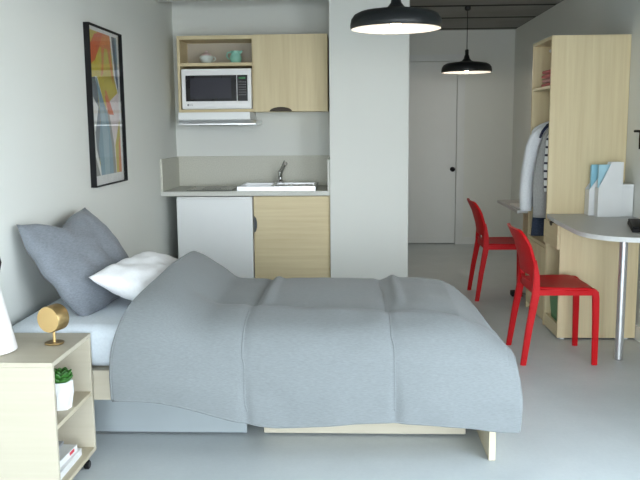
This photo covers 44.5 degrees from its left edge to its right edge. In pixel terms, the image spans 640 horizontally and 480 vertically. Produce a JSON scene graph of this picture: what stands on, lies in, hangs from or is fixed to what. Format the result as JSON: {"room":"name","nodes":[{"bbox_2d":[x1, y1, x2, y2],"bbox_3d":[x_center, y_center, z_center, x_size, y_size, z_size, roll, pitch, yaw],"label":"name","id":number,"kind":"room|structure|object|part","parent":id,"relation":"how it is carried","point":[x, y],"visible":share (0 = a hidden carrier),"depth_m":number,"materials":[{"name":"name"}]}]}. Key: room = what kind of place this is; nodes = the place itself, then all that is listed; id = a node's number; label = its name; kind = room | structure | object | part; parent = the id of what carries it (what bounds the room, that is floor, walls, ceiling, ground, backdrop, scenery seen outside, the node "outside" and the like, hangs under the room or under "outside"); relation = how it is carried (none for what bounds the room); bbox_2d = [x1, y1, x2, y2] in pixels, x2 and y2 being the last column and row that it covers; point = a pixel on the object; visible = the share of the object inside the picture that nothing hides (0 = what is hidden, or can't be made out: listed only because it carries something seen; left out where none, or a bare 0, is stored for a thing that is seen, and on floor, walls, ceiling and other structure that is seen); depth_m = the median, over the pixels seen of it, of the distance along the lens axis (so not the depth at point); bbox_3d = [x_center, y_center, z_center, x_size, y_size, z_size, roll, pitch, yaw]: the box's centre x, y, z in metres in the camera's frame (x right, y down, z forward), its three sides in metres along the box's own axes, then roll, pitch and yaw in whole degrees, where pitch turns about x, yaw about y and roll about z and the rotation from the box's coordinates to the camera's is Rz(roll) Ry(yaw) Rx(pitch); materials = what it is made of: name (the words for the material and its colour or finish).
{"room":"studio apartment","nodes":[
{"label":"studio apartment","id":0,"kind":"room"},
{"bbox_2d":[0,0,177,325],"bbox_3d":[-1.419,-0.365,3.356,0.100,2.567,12.020,0,8,2],"label":"wall","id":1,"kind":"structure","parent":0,"point":[45,176],"depth_m":4.15,"materials":[{"name":"paint"}]},
{"bbox_2d":[83,22,127,187],"bbox_3d":[-1.293,-0.805,4.746,0.034,0.929,0.626,0,8,2],"label":"framed print","id":2,"kind":"object","parent":1,"relation":"attached to","point":[103,55],"visible":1,"depth_m":4.74,"materials":[{"name":"paper"}]},
{"bbox_2d":[172,0,329,196],"bbox_3d":[-0.575,-0.834,6.710,1.398,2.517,0.120,0,8,2],"label":"wall","id":3,"kind":"structure","parent":0,"point":[280,133],"depth_m":6.60,"materials":[{"name":"paint"}]},
{"bbox_2d":[176,34,328,112],"bbox_3d":[-0.535,-1.353,6.401,1.206,0.603,0.340,0,8,2],"label":"upper cabinet","id":4,"kind":"object","parent":3,"relation":"attached to","point":[290,72],"visible":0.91,"depth_m":6.24,"materials":[{"name":"brown wood"}]},
{"bbox_3d":[-1.127,-1.353,6.436,0.022,0.603,0.320,0,8,2],"label":"panel","id":5,"kind":"part","parent":4,"relation":"part of","materials":[{"name":"brown wood"}]},
{"bbox_2d":[199,51,215,62],"bbox_3d":[-0.922,-1.486,6.348,0.114,0.106,0.114,-8,11,-42],"label":"sugar bowl","id":6,"kind":"object","parent":4,"relation":"on","point":[206,57],"visible":0.9,"depth_m":6.31,"materials":[{"name":"ceramic"}]},
{"bbox_3d":[-0.538,-1.638,6.370,1.162,0.030,0.320,0,8,2],"label":"panel","id":7,"kind":"part","parent":4,"relation":"part of","materials":[{"name":"brown wood"}]},
{"bbox_2d":[180,62,251,68],"bbox_3d":[-0.826,-1.430,6.415,0.580,0.026,0.315,0,8,2],"label":"shelf","id":8,"kind":"object","parent":4,"relation":"attached to","point":[183,65],"depth_m":6.27,"materials":[{"name":"brown wood"}]},
{"bbox_2d":[181,68,252,109],"bbox_3d":[-0.821,-1.231,6.401,0.561,0.317,0.338,0,8,2],"label":"microwave","id":9,"kind":"object","parent":4,"relation":"in","point":[231,88],"visible":0.98,"depth_m":6.24,"materials":[{"name":"white plastic"}]},
{"bbox_3d":[-0.870,-1.212,6.241,0.409,0.203,0.008,0,8,2],"label":"door","id":10,"kind":"part","parent":9,"relation":"part of","materials":[{"name":"black glass"}]},
{"bbox_3d":[-0.619,-1.213,6.230,0.082,0.203,0.008,0,8,2],"label":"control panel","id":11,"kind":"part","parent":9,"relation":"part of","materials":[{"name":"black plastic"}]},
{"bbox_3d":[-0.528,-1.373,6.563,1.162,0.551,0.012,0,8,2],"label":"panel","id":12,"kind":"part","parent":4,"relation":"part of","materials":[{"name":"beige wood"}]},
{"bbox_2d":[178,112,261,125],"bbox_3d":[-0.814,-0.995,6.427,0.624,0.105,0.415,0,8,2],"label":"range hood","id":13,"kind":"object","parent":4,"relation":"attached to","point":[186,118],"visible":1,"depth_m":6.24,"materials":[{"name":"white metal"}]},
{"bbox_2d":[226,50,242,61],"bbox_3d":[-0.692,-1.485,6.335,0.110,0.104,0.099,-6,10,-36],"label":"jug","id":14,"kind":"object","parent":4,"relation":"on","point":[235,56],"visible":0.89,"depth_m":6.30,"materials":[{"name":"teal ceramic"}]},
{"bbox_3d":[-0.525,-1.351,6.411,0.022,0.551,0.320,0,8,2],"label":"divider panel","id":15,"kind":"part","parent":4,"relation":"part of","materials":[{"name":"brown wood"}]},
{"bbox_3d":[-0.532,-1.069,6.462,1.162,0.022,0.300,0,8,2],"label":"panel","id":16,"kind":"part","parent":4,"relation":"part of","materials":[{"name":"brown wood"}]},
{"bbox_3d":[-0.315,-1.053,6.286,0.182,0.035,0.018,0,8,2],"label":"finger pull","id":17,"kind":"part","parent":4,"relation":"part of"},
{"bbox_3d":[-0.235,-1.331,6.229,0.590,0.603,0.019,0,8,2],"label":"door","id":18,"kind":"part","parent":4,"relation":"part of","materials":[{"name":"brown wood"}]},
{"bbox_3d":[0.056,-1.356,6.385,0.022,0.603,0.320,0,8,2],"label":"panel","id":19,"kind":"part","parent":4,"relation":"part of","materials":[{"name":"brown wood"}]},
{"bbox_2d":[72,243,639,479],"bbox_3d":[0.318,0.950,3.472,3.553,0.100,12.020,0,8,2],"label":"floor","id":20,"kind":"structure","parent":0,"point":[581,419],"depth_m":3.48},
{"bbox_2d":[0,333,95,479],"bbox_3d":[-1.159,0.690,3.094,0.405,0.550,0.420,0,8,2],"label":"nightstand","id":21,"kind":"object","parent":20,"relation":"on","point":[32,428],"visible":1,"depth_m":2.90,"materials":[{"name":"beige wood"}]},
{"bbox_2d":[0,259,17,355],"bbox_3d":[-1.266,0.214,2.968,0.196,0.429,0.196,0,8,2],"label":"table lamp","id":22,"kind":"object","parent":21,"relation":"on","point":[8,344],"visible":1,"depth_m":2.96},
{"bbox_3d":[-1.170,0.708,2.893,0.400,0.492,0.018,0,8,2],"label":"panel","id":23,"kind":"part","parent":21,"relation":"part of","materials":[{"name":"beige wood"}]},
{"bbox_3d":[-1.164,0.426,3.055,0.400,0.018,0.420,0,8,2],"label":"panel","id":24,"kind":"part","parent":21,"relation":"part of","materials":[{"name":"beige wood"}]},
{"bbox_2d":[37,303,68,345],"bbox_3d":[-1.053,0.333,3.086,0.106,0.156,0.076,3,9,21],"label":"brass ornament","id":25,"kind":"object","parent":21,"relation":"on","point":[52,318],"visible":1,"depth_m":3.06,"materials":[{"name":"gold metal"}]},
{"bbox_2d":[54,367,73,410],"bbox_3d":[-1.014,0.584,3.067,0.096,0.158,0.098,0,8,2],"label":"potted succulent","id":26,"kind":"object","parent":21,"relation":"on","point":[64,388],"visible":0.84,"depth_m":3.04,"materials":[{"name":"white ceramic"}]},
{"bbox_2d":[55,379,73,410],"bbox_3d":[-1.016,0.606,3.070,0.088,0.112,0.094,0,8,2],"label":"pot","id":27,"kind":"object","parent":26,"relation":"attached to","point":[64,388],"depth_m":3.04,"materials":[{"name":"white ceramic"}]},
{"bbox_2d":[60,448,81,478],"bbox_3d":[-1.107,0.893,3.088,0.235,0.030,0.285,0,8,2],"label":"paperback book","id":28,"kind":"object","parent":21,"relation":"on","point":[71,461],"visible":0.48,"depth_m":3.10,"materials":[{"name":"white paper"}]},
{"bbox_2d":[59,444,76,467],"bbox_3d":[-1.117,0.867,3.072,0.226,0.026,0.270,0,8,5],"label":"paperback book","id":29,"kind":"object","parent":28,"relation":"on","point":[66,451],"visible":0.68,"depth_m":3.13,"materials":[{"name":"white paper"}]},
{"bbox_2d":[57,391,90,428],"bbox_3d":[-1.159,0.671,3.091,0.386,0.018,0.384,0,8,2],"label":"shelf","id":30,"kind":"object","parent":21,"relation":"attached to","point":[79,397],"depth_m":3.11,"materials":[{"name":"beige wood"}]},
{"bbox_3d":[-1.153,0.650,3.291,0.400,0.492,0.018,0,8,2],"label":"panel","id":31,"kind":"part","parent":21,"relation":"part of","materials":[{"name":"beige wood"}]},
{"bbox_3d":[-1.160,0.913,3.126,0.400,0.018,0.384,0,8,2],"label":"panel","id":32,"kind":"part","parent":21,"relation":"part of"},
{"bbox_2d":[94,400,247,431],"bbox_3d":[-0.675,0.722,3.884,0.710,0.250,0.645,0,8,2],"label":"drawer","id":33,"kind":"object","parent":20,"relation":"on","point":[109,415],"visible":0.37,"depth_m":3.58,"materials":[{"name":"grey fabric"}]},
{"bbox_2d":[176,196,254,277],"bbox_3d":[-0.819,0.045,6.472,0.604,0.850,0.525,0,8,2],"label":"mini fridge","id":34,"kind":"object","parent":20,"relation":"on","point":[220,228],"visible":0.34,"depth_m":6.19,"materials":[{"name":"white metal"}]},
{"bbox_2d":[253,196,330,279],"bbox_3d":[-0.209,0.038,6.455,0.601,0.857,0.545,0,8,2],"label":"base cabinet","id":35,"kind":"object","parent":20,"relation":"on","point":[292,233],"visible":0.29,"depth_m":6.17,"materials":[{"name":"brown wood"}]},
{"bbox_2d":[160,155,329,195],"bbox_3d":[-0.574,-0.531,6.385,1.326,0.290,0.610,0,8,2],"label":"countertop","id":36,"kind":"structure","parent":35,"relation":"on","point":[179,174],"depth_m":6.65,"materials":[{"name":"grey laminate"}]},
{"bbox_2d":[187,186,236,190],"bbox_3d":[-0.869,-0.424,6.394,0.360,0.006,0.430,0,8,2],"label":"cooktop","id":37,"kind":"object","parent":36,"relation":"in","point":[197,188],"visible":0.98,"depth_m":6.33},
{"bbox_2d":[237,182,317,190],"bbox_3d":[-0.333,-0.435,6.341,0.615,0.034,0.485,0,8,2],"label":"sink","id":38,"kind":"object","parent":36,"relation":"in","point":[247,186],"visible":1,"depth_m":6.11,"materials":[{"name":"ceramic"}]},
{"bbox_2d":[276,160,286,182],"bbox_3d":[-0.316,-0.566,6.468,0.068,0.187,0.179,-3,9,-17],"label":"kitchen faucet","id":39,"kind":"object","parent":36,"relation":"on","point":[280,172],"visible":1,"depth_m":6.50,"materials":[{"name":"silver metal"}]},
{"bbox_3d":[-0.306,-0.580,6.450,0.029,0.135,0.146,-4,9,-22],"label":"spout","id":40,"kind":"part","parent":39,"relation":"part of","materials":[{"name":"silver metal"}]},
{"bbox_3d":[-0.507,-0.126,6.187,0.025,0.129,0.010,0,8,2],"label":"finger pull","id":41,"kind":"part","parent":35,"relation":"part of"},
{"bbox_2d":[92,366,495,459],"bbox_3d":[-0.287,0.659,3.765,2.081,0.398,0.970,0,8,2],"label":"frame","id":42,"kind":"object","parent":20,"relation":"on","point":[101,386],"visible":0.03,"depth_m":3.29,"materials":[{"name":"beige wood"}]},
{"bbox_2d":[12,297,131,365],"bbox_3d":[-0.331,0.384,3.727,1.987,0.186,0.958,0,8,2],"label":"mattress","id":43,"kind":"object","parent":42,"relation":"on","point":[102,325],"visible":0.08,"depth_m":3.31,"materials":[{"name":"white fabric"}]},
{"bbox_2d":[17,208,128,316],"bbox_3d":[-1.132,0.099,3.805,0.339,0.442,0.814,0,8,7],"label":"pillow","id":44,"kind":"object","parent":43,"relation":"on","point":[66,256],"visible":0.73,"depth_m":3.54,"materials":[{"name":"grey fabric"}]},
{"bbox_2d":[89,251,177,300],"bbox_3d":[-0.776,0.194,3.774,0.414,0.235,0.660,1,8,8],"label":"pillow","id":45,"kind":"object","parent":43,"relation":"on","point":[126,278],"visible":0.45,"depth_m":3.54,"materials":[{"name":"white fabric"}]},
{"bbox_2d":[109,251,522,432],"bbox_3d":[0.002,0.395,3.705,1.674,0.612,1.185,0,8,2],"label":"bedspread","id":46,"kind":"object","parent":43,"relation":"on","point":[202,337],"visible":1,"depth_m":3.18,"materials":[{"name":"grey fabric"}]},
{"bbox_3d":[-0.323,0.609,3.280,2.051,0.129,0.022,0,8,2],"label":"rail","id":47,"kind":"part","parent":42,"relation":"part of","materials":[{"name":"beige wood"}]},
{"bbox_3d":[0.738,0.656,3.720,0.028,0.398,0.970,0,8,2],"label":"foot panel","id":48,"kind":"part","parent":42,"relation":"part of","materials":[{"name":"beige wood"}]},
{"bbox_2d":[264,423,465,433],"bbox_3d":[0.213,0.720,3.845,0.912,0.250,0.645,0,8,2],"label":"drawer","id":49,"kind":"object","parent":20,"relation":"on","point":[389,428],"visible":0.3,"depth_m":3.54,"materials":[{"name":"beige wood"}]},
{"bbox_2d":[467,198,518,300],"bbox_3d":[1.448,0.064,6.398,0.486,0.793,0.460,0,8,2],"label":"dining chair","id":50,"kind":"object","parent":20,"relation":"on","point":[487,243],"visible":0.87,"depth_m":6.23,"materials":[{"name":"red plastic"}]},
{"bbox_3d":[1.306,0.120,6.621,0.106,0.620,0.039,1,8,12],"label":"leg","id":51,"kind":"part","parent":50,"relation":"part of","materials":[{"name":"red plastic"}]},
{"bbox_3d":[1.275,-0.143,6.375,0.143,0.374,0.433,0,8,2],"label":"backrest","id":52,"kind":"part","parent":50,"relation":"part of","materials":[{"name":"red plastic"}]},
{"bbox_3d":[1.288,0.180,6.212,0.106,0.620,0.039,-1,8,-7],"label":"leg","id":53,"kind":"part","parent":50,"relation":"part of","materials":[{"name":"red plastic"}]},
{"bbox_3d":[1.502,0.022,6.389,0.366,0.039,0.417,0,8,2],"label":"seat","id":54,"kind":"part","parent":50,"relation":"part of","materials":[{"name":"red plastic"}]},
{"bbox_3d":[1.671,0.204,6.606,0.059,0.452,0.042,0,8,2],"label":"leg","id":55,"kind":"part","parent":50,"relation":"part of","materials":[{"name":"red plastic"}]},
{"bbox_2d":[497,200,527,274],"bbox_3d":[1.819,0.081,6.388,0.598,0.748,0.836,0,8,2],"label":"desk","id":56,"kind":"object","parent":20,"relation":"on","point":[506,203],"visible":0.14,"depth_m":6.64,"materials":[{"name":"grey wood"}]},
{"bbox_2d":[510,203,519,208],"bbox_3d":[1.631,-0.270,6.171,0.198,0.012,0.300,0,8,2],"label":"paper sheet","id":57,"kind":"object","parent":56,"relation":"on","point":[517,205],"visible":0.36,"depth_m":6.22,"materials":[{"name":"white paper"}]},
{"bbox_3d":[1.937,0.037,6.774,0.360,0.722,0.020,0,8,2],"label":"panel","id":58,"kind":"part","parent":56,"relation":"part of","materials":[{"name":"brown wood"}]},
{"bbox_2d":[510,290,524,296],"bbox_3d":[1.818,0.434,6.435,0.504,0.041,0.098,-1,8,-4],"label":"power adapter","id":59,"kind":"object","parent":20,"relation":"on","point":[512,292],"visible":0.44,"depth_m":6.39,"materials":[{"name":"black plastic"}]},
{"bbox_2d":[506,223,599,365],"bbox_3d":[1.381,0.308,4.721,0.486,0.793,0.460,0,8,2],"label":"dining chair","id":60,"kind":"object","parent":20,"relation":"on","point":[539,285],"visible":1,"depth_m":4.55,"materials":[{"name":"red plastic"}]},
{"bbox_3d":[1.238,0.364,4.944,0.106,0.620,0.039,1,8,12],"label":"leg","id":61,"kind":"part","parent":60,"relation":"part of","materials":[{"name":"red plastic"}]},
{"bbox_3d":[1.208,0.101,4.698,0.143,0.374,0.433,0,8,2],"label":"backrest","id":62,"kind":"part","parent":60,"relation":"part of","materials":[{"name":"red plastic"}]},
{"bbox_3d":[1.221,0.424,4.535,0.106,0.620,0.039,-1,8,-7],"label":"leg","id":63,"kind":"part","parent":60,"relation":"part of","materials":[{"name":"red plastic"}]},
{"bbox_3d":[1.434,0.266,4.712,0.366,0.039,0.417,0,8,2],"label":"seat","id":64,"kind":"part","parent":60,"relation":"part of","materials":[{"name":"red plastic"}]},
{"bbox_3d":[1.604,0.448,4.929,0.059,0.452,0.042,0,8,2],"label":"leg","id":65,"kind":"part","parent":60,"relation":"part of","materials":[{"name":"red plastic"}]},
{"bbox_3d":[1.587,0.504,4.542,0.059,0.452,0.042,0,8,2],"label":"leg","id":66,"kind":"part","parent":60,"relation":"part of","materials":[{"name":"red plastic"}]},
{"bbox_2d":[525,34,631,324],"bbox_3d":[1.823,-0.423,5.600,0.518,1.976,0.570,0,8,2],"label":"wardrobe","id":67,"kind":"object","parent":20,"relation":"on","point":[584,104],"visible":0.66,"depth_m":5.26,"materials":[{"name":"brown wood"}]},
{"bbox_2d":[519,121,548,210],"bbox_3d":[1.746,-0.614,5.653,0.616,0.793,0.140,-1,8,-4],"label":"coat","id":68,"kind":"object","parent":67,"relation":"hanging from","point":[533,143],"visible":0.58,"depth_m":5.59,"materials":[{"name":"grey fabric"}]},
{"bbox_3d":[1.582,0.254,5.708,0.018,0.469,0.520,0,8,2],"label":"door","id":69,"kind":"part","parent":67,"relation":"part of","materials":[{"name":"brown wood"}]},
{"bbox_2d":[528,235,544,247],"bbox_3d":[1.821,0.006,5.662,0.502,0.022,0.526,0,8,2],"label":"shelf","id":70,"kind":"object","parent":67,"relation":"attached to","point":[538,241],"depth_m":5.70,"materials":[{"name":"brown wood"}]},
{"bbox_3d":[1.835,-0.464,5.870,0.518,1.974,0.022,0,8,2],"label":"panel","id":71,"kind":"part","parent":67,"relation":"part of","materials":[{"name":"brown wood"}]},
{"bbox_2d":[531,127,548,235],"bbox_3d":[1.779,-0.501,5.553,0.529,0.948,0.052,0,8,2],"label":"jeans","id":72,"kind":"object","parent":67,"relation":"hanging from","point":[537,229],"visible":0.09,"depth_m":5.61,"materials":[{"name":"fabric"}]},
{"bbox_2d":[533,123,548,217],"bbox_3d":[1.771,-0.572,5.484,0.539,0.828,0.104,0,8,2],"label":"cardigan","id":73,"kind":"object","parent":67,"relation":"hanging from","point":[539,196],"visible":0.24,"depth_m":5.49,"materials":[{"name":"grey fabric"}]},
{"bbox_2d":[533,85,549,91],"bbox_3d":[1.812,-1.070,5.506,0.500,0.020,0.526,0,8,2],"label":"shelf","id":74,"kind":"object","parent":67,"relation":"attached to","point":[536,88],"depth_m":5.63,"materials":[{"name":"brown wood"}]},
{"bbox_3d":[1.815,-1.390,5.459,0.518,0.022,0.526,0,8,2],"label":"panel","id":75,"kind":"part","parent":67,"relation":"part of","materials":[{"name":"brown wood"}]},
{"bbox_2d":[544,134,548,191],"bbox_3d":[1.793,-0.653,5.385,0.486,0.638,0.084,0,8,2],"label":"shirt","id":76,"kind":"object","parent":67,"relation":"hanging from","point":[546,148],"visible":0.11,"depth_m":5.40,"materials":[{"name":"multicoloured fabric"}]},
{"bbox_2d":[550,296,557,320],"bbox_3d":[1.669,0.413,5.263,0.218,0.246,0.258,0,8,2],"label":"waste bin","id":77,"kind":"object","parent":67,"relation":"in","point":[553,299],"visible":0.03,"depth_m":5.26,"materials":[{"name":"green plastic"}]},
{"bbox_3d":[1.730,-1.096,5.511,0.278,0.029,0.240,0,8,2],"label":"folded towel","id":78,"kind":"object","parent":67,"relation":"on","visible":0},
{"bbox_2d":[542,78,549,82],"bbox_3d":[1.731,-1.126,5.508,0.274,0.029,0.236,0,8,2],"label":"folded towel","id":79,"kind":"object","parent":78,"relation":"on","point":[545,80],"visible":0.25,"depth_m":5.53,"materials":[{"name":"pink fabric"}]},
{"bbox_2d":[542,74,549,78],"bbox_3d":[1.729,-1.157,5.506,0.278,0.029,0.232,0,8,2],"label":"folded towel","id":80,"kind":"object","parent":79,"relation":"on","point":[547,76],"visible":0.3,"depth_m":5.51,"materials":[{"name":"fabric"}]},
{"bbox_2d":[542,69,550,74],"bbox_3d":[1.731,-1.187,5.504,0.274,0.029,0.228,0,8,2],"label":"folded towel","id":81,"kind":"object","parent":80,"relation":"on","point":[546,72],"visible":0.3,"depth_m":5.51,"materials":[{"name":"red fabric"}]},
{"bbox_2d":[543,218,638,338],"bbox_3d":[1.792,0.250,5.221,0.519,0.757,0.365,0,8,2],"label":"desk cabinet","id":82,"kind":"object","parent":20,"relation":"on","point":[594,262],"visible":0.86,"depth_m":5.04,"materials":[{"name":"brown wood"}]},
{"bbox_3d":[1.565,0.571,5.277,0.019,0.086,0.323,0,8,2],"label":"board","id":83,"kind":"part","parent":82,"relation":"part of","materials":[{"name":"brown wood"}]},
{"bbox_3d":[1.809,0.219,5.390,0.500,0.745,0.020,0,8,2],"label":"panel","id":84,"kind":"part","parent":82,"relation":"part of","materials":[{"name":"brown wood"}]},
{"bbox_3d":[1.539,-0.041,5.189,0.018,0.155,0.363,0,8,2],"label":"drawer","id":85,"kind":"part","parent":82,"relation":"part of","materials":[{"name":"brown wood"}]},
{"bbox_2d":[547,214,639,359],"bbox_3d":[1.775,0.294,4.816,0.554,0.786,1.184,0,8,2],"label":"desk","id":86,"kind":"object","parent":20,"relation":"on","point":[615,229],"visible":0.98,"depth_m":4.61,"materials":[{"name":"laminate"}]},
{"bbox_2d":[584,179,597,214],"bbox_3d":[1.881,-0.320,5.257,0.167,0.300,0.097,0,8,2],"label":"magazine file","id":87,"kind":"object","parent":86,"relation":"on","point":[589,192],"visible":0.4,"depth_m":5.23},
{"bbox_3d":[1.800,-0.257,5.269,0.003,0.172,0.091,0,8,2],"label":"panel","id":88,"kind":"part","parent":87,"relation":"part of","materials":[{"name":"white cardboard"}]},
{"bbox_2d":[590,164,606,187],"bbox_3d":[1.883,-0.338,5.230,0.145,0.335,0.012,0,8,2],"label":"document folder","id":89,"kind":"object","parent":87,"relation":"in","point":[594,168],"visible":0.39,"depth_m":5.21,"materials":[{"name":"blue plastic"}]},
{"bbox_2d":[594,162,623,216],"bbox_3d":[1.903,-0.334,5.152,0.156,0.358,0.077,0,8,2],"label":"magazine file","id":90,"kind":"object","parent":86,"relation":"on","point":[608,197],"visible":1,"depth_m":5.12,"materials":[{"name":"white cardboard"}]},
{"bbox_3d":[1.827,-0.251,5.168,0.003,0.190,0.071,0,8,2],"label":"panel","id":91,"kind":"part","parent":90,"relation":"part of","materials":[{"name":"white cardboard"}]},
{"bbox_2d":[597,164,610,187],"bbox_3d":[1.904,-0.328,5.156,0.143,0.338,0.012,0,8,2],"label":"document folder","id":92,"kind":"object","parent":90,"relation":"in","point":[602,169],"visible":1,"depth_m":5.14,"materials":[{"name":"blue plastic"}]},
{"bbox_3d":[1.778,0.339,4.610,0.048,0.748,0.048,0,8,2],"label":"post","id":93,"kind":"part","parent":86,"relation":"part of","materials":[{"name":"metal"}]},
{"bbox_2d":[621,182,633,216],"bbox_3d":[2.022,-0.271,5.211,0.079,0.213,0.169,0,8,2],"label":"storage box","id":94,"kind":"object","parent":86,"relation":"on","point":[628,189],"visible":0.72,"depth_m":5.13,"materials":[{"name":"white cardboard"}]},
{"bbox_3d":[2.022,-0.368,5.197,0.079,0.018,0.169,0,8,2],"label":"lid","id":95,"kind":"part","parent":94,"relation":"part of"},
{"bbox_2d":[627,219,639,232],"bbox_3d":[1.887,-0.084,4.550,0.165,0.035,0.394,2,9,16],"label":"case","id":96,"kind":"object","parent":86,"relation":"on","point":[634,224],"visible":1,"depth_m":4.46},
{"bbox_3d":[1.888,-0.095,4.548,0.161,0.013,0.390,2,9,17],"label":"lid","id":97,"kind":"part","parent":96,"relation":"part of","materials":[{"name":"black plastic"}]},
{"bbox_2d":[329,0,409,279],"bbox_3d":[0.398,-0.796,6.492,0.605,2.487,1.000,0,8,2],"label":"wall partition","id":98,"kind":"structure","parent":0,"point":[369,73],"depth_m":6.00,"materials":[{"name":"paint"}]},
{"bbox_2d":[409,29,514,243],"bbox_3d":[0.562,-1.209,9.226,3.553,2.617,0.200,0,8,2],"label":"wall","id":99,"kind":"structure","parent":0,"point":[489,97],"depth_m":9.04,"materials":[{"name":"paint"}]},
{"bbox_2d":[408,62,456,242],"bbox_3d":[1.139,-1.002,9.134,0.897,2.108,0.098,0,8,2],"label":"door","id":100,"kind":"structure","parent":99,"relation":"in","point":[432,93],"depth_m":9.13,"materials":[{"name":"paint"}]},
{"bbox_2d":[409,54,464,243],"bbox_3d":[1.140,-1.036,9.117,1.070,2.195,0.018,0,8,2],"label":"trim","id":101,"kind":"structure","parent":99,"relation":"attached to","point":[451,57],"depth_m":9.06,"materials":[{"name":"paint"}]},
{"bbox_2d":[462,237,474,243],"bbox_3d":[1.964,0.006,9.234,0.560,0.085,0.014,0,8,2],"label":"baseboard","id":102,"kind":"structure","parent":99,"relation":"attached to","point":[465,240],"depth_m":9.24,"materials":[{"name":"paint"}]},
{"bbox_2d":[410,0,562,29],"bbox_3d":[0.294,-1.620,3.100,3.553,0.160,12.020,0,8,2],"label":"ceiling","id":103,"kind":"structure","parent":0,"point":[483,14],"depth_m":7.49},
{"bbox_2d":[350,0,441,33],"bbox_3d":[0.382,-1.359,3.913,0.464,0.591,0.464,0,8,2],"label":"pendant lamp","id":104,"kind":"object","parent":103,"relation":"hanging from","point":[396,18],"visible":1,"depth_m":3.81,"materials":[{"name":"black metal"}]},
{"bbox_3d":[0.384,-1.114,3.948,0.453,0.092,0.453,0,8,2],"label":"lamp shade","id":105,"kind":"part","parent":104,"relation":"part of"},
{"bbox_3d":[0.384,-1.104,3.950,0.060,0.058,0.060,0,8,2],"label":"bulb","id":106,"kind":"part","parent":104,"relation":"part of","materials":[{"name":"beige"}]},
{"bbox_2d":[441,6,491,73],"bbox_3d":[1.357,-1.846,7.208,0.464,0.591,0.464,0,8,2],"label":"pendant lamp","id":107,"kind":"object","parent":103,"relation":"hanging from","point":[466,66],"visible":1,"depth_m":7.10,"materials":[{"name":"black metal"}]},
{"bbox_3d":[1.359,-1.658,7.236,0.464,0.210,0.464,0,8,2],"label":"lamp shade","id":108,"kind":"part","parent":107,"relation":"part of","materials":[{"name":"black metal"}]},
{"bbox_3d":[1.359,-1.600,7.244,0.453,0.092,0.453,0,8,2],"label":"lamp shade","id":109,"kind":"part","parent":107,"relation":"part of","materials":[{"name":"white plastic"}]},
{"bbox_2d":[510,0,639,325],"bbox_3d":[2.030,-0.374,3.206,0.100,2.567,12.020,0,8,2],"label":"wall","id":110,"kind":"structure","parent":0,"point":[567,17],"depth_m":6.45,"materials":[{"name":"paint"}]},
{"bbox_2d":[509,236,639,342],"bbox_3d":[1.984,0.848,3.375,0.014,0.100,11.800,0,8,2],"label":"baseboard","id":111,"kind":"structure","parent":110,"relation":"attached to","point":[637,327],"depth_m":5.04,"materials":[{"name":"paint"}]}
]}

